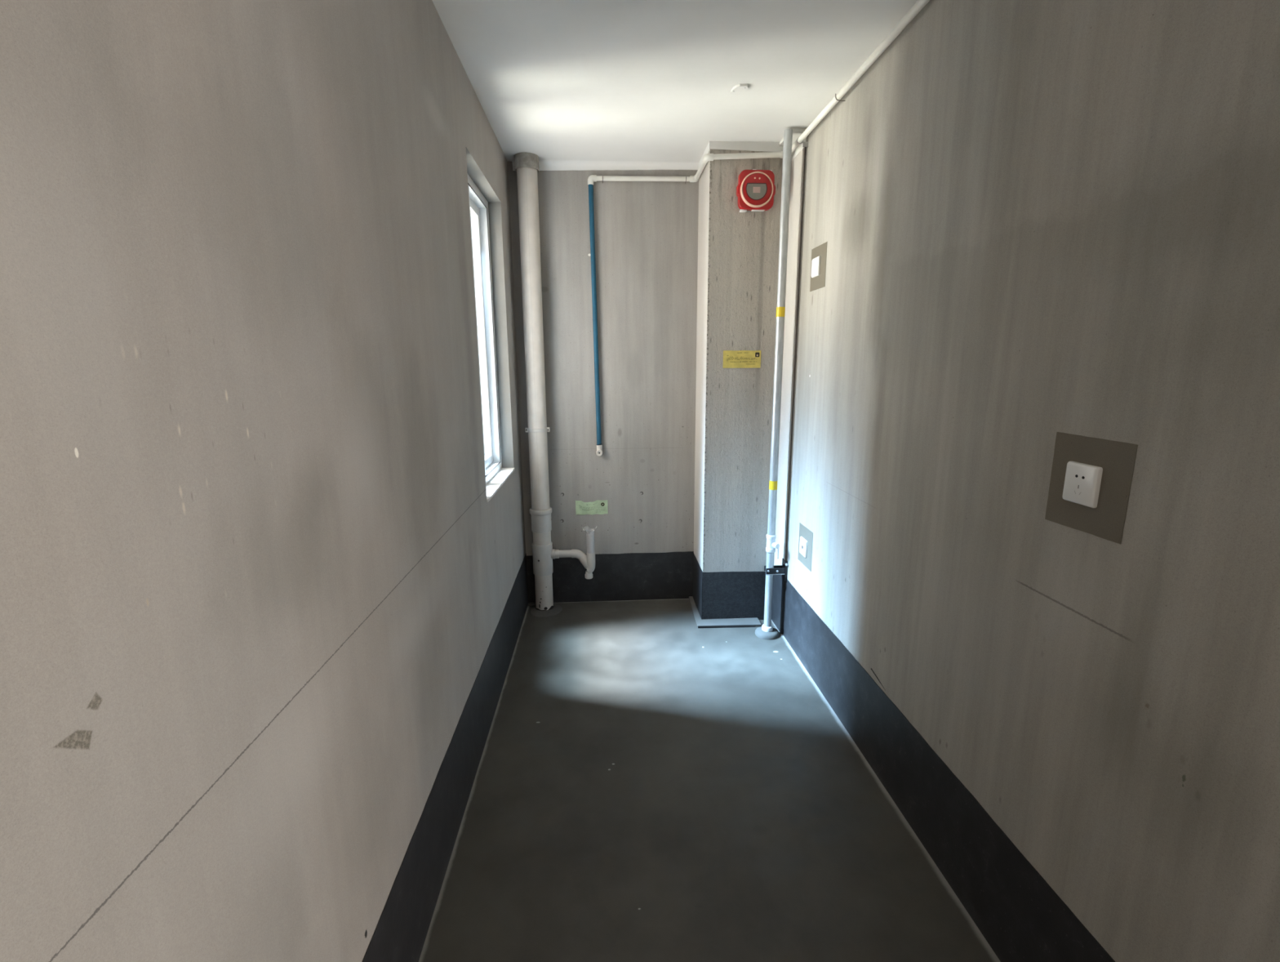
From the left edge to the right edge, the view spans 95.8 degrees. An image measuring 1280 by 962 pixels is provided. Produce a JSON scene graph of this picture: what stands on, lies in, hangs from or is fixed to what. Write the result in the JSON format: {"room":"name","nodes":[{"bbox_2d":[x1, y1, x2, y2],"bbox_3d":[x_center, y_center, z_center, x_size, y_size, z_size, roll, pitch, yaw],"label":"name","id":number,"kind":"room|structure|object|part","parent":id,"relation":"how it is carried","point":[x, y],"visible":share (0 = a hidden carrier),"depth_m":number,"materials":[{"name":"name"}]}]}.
{"room":"utility room","nodes":[
{"label":"utility room","id":0,"kind":"room"},
{"bbox_2d":[0,0,525,961],"bbox_3d":[-0.652,0.006,1.030,0.165,2.618,5.395,-1,12,-4],"label":"wall","id":1,"kind":"structure","parent":0,"point":[258,571],"depth_m":0.79,"materials":[{"name":"concrete"}]},
{"bbox_2d":[361,553,528,961],"bbox_3d":[-0.563,1.122,1.263,0.002,0.338,4.995,-1,12,-4],"label":"baseboard","id":2,"kind":"structure","parent":1,"relation":"attached to","point":[400,933],"depth_m":1.76,"materials":[{"name":"black paint"}]},
{"bbox_2d":[467,173,515,502],"bbox_3d":[-0.766,-0.668,2.723,0.170,1.397,0.780,-1,12,-4],"label":"window","id":3,"kind":"structure","parent":1,"relation":"in","point":[496,475],"depth_m":3.01,"materials":[{"name":"clear glass"},{"name":"white pvc"}]},
{"bbox_3d":[-0.761,-0.637,2.544,0.028,1.301,0.334,-1,12,-4],"label":"sash","id":4,"kind":"part","parent":3,"relation":"part of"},
{"bbox_3d":[-0.812,-0.699,2.846,0.028,1.301,0.440,-1,12,-4],"label":"sash","id":5,"kind":"part","parent":3,"relation":"part of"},
{"bbox_3d":[-0.786,-0.673,2.721,0.070,1.385,0.780,-1,12,-4],"label":"frame","id":6,"kind":"part","parent":3,"relation":"part of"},
{"bbox_3d":[-0.763,0.011,2.862,0.170,0.012,0.780,-1,12,-4],"label":"sill","id":7,"kind":"part","parent":3,"relation":"part of","materials":[{"name":"white paint"}]},
{"bbox_2d":[528,601,535,605],"bbox_3d":[-0.694,0.789,3.710,0.045,0.012,0.040,-1,12,-4],"label":"trim","id":8,"kind":"structure","parent":1,"relation":"attached to","point":[530,603],"depth_m":3.70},
{"bbox_2d":[507,161,698,555],"bbox_3d":[0.016,-0.526,3.621,1.506,2.618,0.200,-1,12,-4],"label":"wall","id":9,"kind":"structure","parent":0,"point":[646,233],"depth_m":3.46,"materials":[{"name":"concrete"}]},
{"bbox_2d":[575,499,608,515],"bbox_3d":[-0.303,0.167,3.636,0.201,0.094,0.007,-1,12,-4],"label":"notice","id":10,"kind":"object","parent":9,"relation":"attached to","point":[599,507],"visible":1,"depth_m":3.64,"materials":[{"name":"paper"}]},
{"bbox_2d":[579,502,604,510],"bbox_3d":[-0.303,0.169,3.637,0.161,0.059,0.004,-1,12,-5],"label":"print","id":11,"kind":"object","parent":10,"relation":"attached to","point":[583,506],"depth_m":3.64},
{"bbox_2d":[511,159,698,170],"bbox_3d":[-0.185,-1.758,3.233,1.046,0.048,0.042,-1,12,-4],"label":"trim","id":12,"kind":"structure","parent":9,"relation":"attached to","point":[544,165],"depth_m":3.24,"materials":[{"name":"white paint"}]},
{"bbox_2d":[526,551,693,602],"bbox_3d":[-0.187,0.622,3.738,1.070,0.324,0.002,-1,12,-4],"label":"baseboard","id":13,"kind":"structure","parent":9,"relation":"attached to","point":[668,575],"depth_m":3.74,"materials":[{"name":"black paint"}]},
{"bbox_2d":[431,0,918,162],"bbox_3d":[0.890,-1.372,0.850,3.270,0.160,5.395,-1,12,-4],"label":"ceiling","id":14,"kind":"structure","parent":0,"point":[588,80],"depth_m":2.19,"materials":[{"name":"white paint"}]},
{"bbox_2d":[418,598,1000,961],"bbox_3d":[0.904,1.335,1.402,3.270,0.150,5.395,-1,12,-4],"label":"floor","id":15,"kind":"structure","parent":0,"point":[650,784],"depth_m":1.96,"materials":[{"name":"grey concrete"}]},
{"bbox_2d":[530,604,562,616],"bbox_3d":[-0.588,0.808,3.631,0.196,0.007,0.188,-1,12,-4],"label":"pipe collar","id":16,"kind":"object","parent":15,"relation":"on","point":[557,609],"depth_m":3.59,"materials":[{"name":"grey concrete"}]},
{"bbox_2d":[514,151,555,610],"bbox_3d":[-0.600,-0.480,3.413,0.151,2.618,0.159,3,12,15],"label":"drain pipe","id":17,"kind":"object","parent":16,"relation":"on","point":[526,164],"visible":1,"depth_m":3.33,"materials":[{"name":"white plastic"}]},
{"bbox_2d":[529,506,551,533],"bbox_3d":[-0.606,0.234,3.548,0.135,0.140,0.135,-1,12,-4],"label":"socket","id":18,"kind":"object","parent":17,"relation":"attached to","point":[540,517],"depth_m":3.50,"materials":[{"name":"white plastic"}]},
{"bbox_2d":[554,528,595,578],"bbox_3d":[-0.398,0.439,3.593,0.270,0.333,0.081,1,12,7],"label":"trap","id":19,"kind":"object","parent":17,"relation":"attached to","point":[588,560],"visible":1,"depth_m":3.58,"materials":[{"name":"white plastic"}]},
{"bbox_2d":[554,549,559,558],"bbox_3d":[-0.516,0.454,3.599,0.024,0.055,0.055,-1,12,-4],"label":"socket","id":20,"kind":"object","parent":19,"relation":"attached to","point":[557,551],"depth_m":3.58,"materials":[{"name":"white plastic"}]},
{"bbox_2d":[755,626,779,639],"bbox_3d":[0.725,0.859,3.290,0.136,0.030,0.131,-1,12,-4],"label":"pipe collar","id":21,"kind":"object","parent":15,"relation":"on","point":[775,633],"depth_m":3.25,"materials":[{"name":"white plastic"}]},
{"bbox_2d":[761,128,792,631],"bbox_3d":[0.721,-0.410,3.018,0.067,2.586,0.088,-1,12,-4],"label":"gas pipe","id":22,"kind":"object","parent":21,"relation":"on","point":[771,544],"visible":1,"depth_m":2.98,"materials":[{"name":"metal"}]},
{"bbox_3d":[0.739,0.351,3.152,0.033,0.035,0.042,-5,12,-22],"label":"valve stem","id":23,"kind":"part","parent":22,"relation":"part of","materials":[{"name":"paint"}]},
{"bbox_2d":[693,149,791,572],"bbox_3d":[0.569,-0.481,3.385,0.433,2.618,0.350,-1,12,-4],"label":"wall","id":24,"kind":"structure","parent":0,"point":[738,252],"depth_m":3.20,"materials":[{"name":"paint"}]},
{"bbox_2d":[692,552,702,617],"bbox_3d":[0.357,0.653,3.600,0.002,0.314,0.350,-1,12,-4],"label":"baseboard","id":25,"kind":"structure","parent":24,"relation":"attached to","point":[697,571],"depth_m":3.58,"materials":[{"name":"black paint"}]},
{"bbox_2d":[697,142,710,168],"bbox_3d":[0.344,-1.738,3.112,0.006,0.044,0.356,-1,12,-4],"label":"trim","id":26,"kind":"structure","parent":24,"relation":"attached to","point":[708,148],"depth_m":3.04,"materials":[{"name":"white paint"}]},
{"bbox_2d":[688,595,761,627],"bbox_3d":[0.510,0.805,3.593,0.377,0.016,0.444,-1,12,-4],"label":"trim","id":27,"kind":"structure","parent":24,"relation":"attached to","point":[753,620],"depth_m":3.43,"materials":[{"name":"grey concrete"}]},
{"bbox_2d":[697,624,755,627],"bbox_3d":[0.507,0.850,3.379,0.338,0.014,0.003,-1,12,-2],"label":"trim","id":28,"kind":"structure","parent":24,"relation":"attached to","point":[742,625],"depth_m":3.38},
{"bbox_2d":[701,571,765,619],"bbox_3d":[0.579,0.685,3.443,0.424,0.312,0.003,-1,12,-4],"label":"baseboard","id":29,"kind":"structure","parent":24,"relation":"attached to","point":[725,594],"depth_m":3.44,"materials":[{"name":"black paint"}]},
{"bbox_2d":[723,350,760,368],"bbox_3d":[0.558,-0.666,3.166,0.209,0.094,0.002,-1,12,-4],"label":"notice","id":30,"kind":"object","parent":24,"relation":"attached to","point":[731,358],"visible":1,"depth_m":3.17,"materials":[{"name":"paper"}]},
{"bbox_2d":[726,352,755,364],"bbox_3d":[0.558,-0.670,3.165,0.167,0.065,0.002,-1,12,-4],"label":"print","id":31,"kind":"object","parent":30,"relation":"attached to","point":[731,357],"depth_m":3.16},
{"bbox_2d":[709,141,782,151],"bbox_3d":[0.566,-1.705,2.954,0.429,0.047,0.006,-1,12,-4],"label":"trim","id":32,"kind":"structure","parent":24,"relation":"attached to","point":[726,145],"depth_m":2.95,"materials":[{"name":"white paint"}]},
{"bbox_2d":[736,168,775,212],"bbox_3d":[0.599,-1.494,2.970,0.200,0.203,0.062,-1,12,-4],"label":"fire alarm","id":33,"kind":"object","parent":24,"relation":"attached to","point":[755,188],"visible":1,"depth_m":2.95,"materials":[{"name":"red plastic"}]},
{"bbox_3d":[0.593,-1.473,2.950,0.107,0.079,0.010,-1,12,-4],"label":"sounder panel","id":34,"kind":"part","parent":33,"relation":"part of","materials":[{"name":"grey plastic"}]},
{"bbox_2d":[786,0,1279,961],"bbox_3d":[1.033,-0.023,1.134,0.200,2.618,5.395,-1,12,-4],"label":"wall","id":35,"kind":"structure","parent":0,"point":[1037,220],"depth_m":1.24,"materials":[{"name":"concrete"}]},
{"bbox_2d":[587,0,929,456],"bbox_3d":[0.789,-0.575,1.547,0.927,1.614,4.267,-4,12,-17],"label":"pipe","id":36,"kind":"object","parent":35,"relation":"attached to","point":[919,5],"visible":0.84,"depth_m":2.96,"materials":[{"name":"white plastic"}]},
{"bbox_2d":[764,557,787,581],"bbox_3d":[0.753,0.494,3.210,0.118,0.116,0.075,-1,12,-4],"label":"bracket","id":37,"kind":"object","parent":35,"relation":"attached to","point":[782,570],"visible":1,"depth_m":3.19,"materials":[{"name":"black metal"}]},
{"bbox_3d":[0.805,0.492,3.221,0.014,0.116,0.060,-1,12,-4],"label":"wall plate","id":38,"kind":"part","parent":37,"relation":"part of","materials":[{"name":"black paint"}]},
{"bbox_2d":[771,574,785,633],"bbox_3d":[0.802,0.689,3.359,0.012,0.335,0.197,-1,12,-4],"label":"trim","id":39,"kind":"structure","parent":35,"relation":"attached to","point":[778,591],"depth_m":3.34,"materials":[{"name":"grey paint"}]},
{"bbox_2d":[773,146,806,564],"bbox_3d":[0.797,-0.553,3.107,0.010,2.200,0.195,-1,12,-4],"label":"trim","id":40,"kind":"structure","parent":35,"relation":"attached to","point":[798,162],"depth_m":3.06,"materials":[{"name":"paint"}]},
{"bbox_2d":[778,127,806,159],"bbox_3d":[0.756,-1.671,2.877,0.079,0.083,0.195,-1,12,-4],"label":"trim","id":41,"kind":"structure","parent":35,"relation":"attached to","point":[797,131],"depth_m":2.85,"materials":[{"name":"white paint"}]},
{"bbox_2d":[799,536,807,557],"bbox_3d":[0.822,0.333,2.918,0.010,0.086,0.090,-1,12,-4],"label":"outlet","id":42,"kind":"object","parent":35,"relation":"attached to","point":[803,543],"visible":1,"depth_m":2.90,"materials":[{"name":"white plastic"}]},
{"bbox_2d":[797,522,813,571],"bbox_3d":[0.829,0.328,2.903,0.001,0.199,0.196,-1,12,-4],"label":"trim","id":43,"kind":"structure","parent":35,"relation":"attached to","point":[805,532],"depth_m":2.87,"materials":[{"name":"grey plastic"}]},
{"bbox_2d":[811,255,820,277],"bbox_3d":[0.813,-0.992,2.682,0.012,0.085,0.090,-1,12,-4],"label":"light switch","id":44,"kind":"object","parent":35,"relation":"attached to","point":[815,263],"visible":1,"depth_m":2.66,"materials":[{"name":"white plastic"}]},
{"bbox_2d":[809,241,826,291],"bbox_3d":[0.821,-0.983,2.665,0.001,0.192,0.195,-1,12,-4],"label":"trim","id":45,"kind":"structure","parent":35,"relation":"attached to","point":[818,282],"depth_m":2.63,"materials":[{"name":"beige plastic"}]},
{"bbox_2d":[782,579,1115,961],"bbox_3d":[0.904,0.988,1.870,0.002,0.344,2.848,-1,12,-4],"label":"baseboard","id":46,"kind":"structure","parent":35,"relation":"attached to","point":[1020,915],"depth_m":1.72,"materials":[{"name":"black paint"}]},
{"bbox_2d":[1062,461,1102,507],"bbox_3d":[0.922,0.006,1.210,0.010,0.085,0.084,-1,12,-4],"label":"wall socket","id":47,"kind":"object","parent":35,"relation":"attached to","point":[1082,486],"visible":1,"depth_m":1.20,"materials":[{"name":"white plastic"}]},
{"bbox_2d":[1044,431,1137,543],"bbox_3d":[0.928,0.009,1.202,0.001,0.199,0.198,-1,12,-4],"label":"backing plate","id":48,"kind":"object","parent":35,"relation":"attached to","point":[1117,459],"depth_m":1.17,"materials":[{"name":"grey plastic"}]}
]}

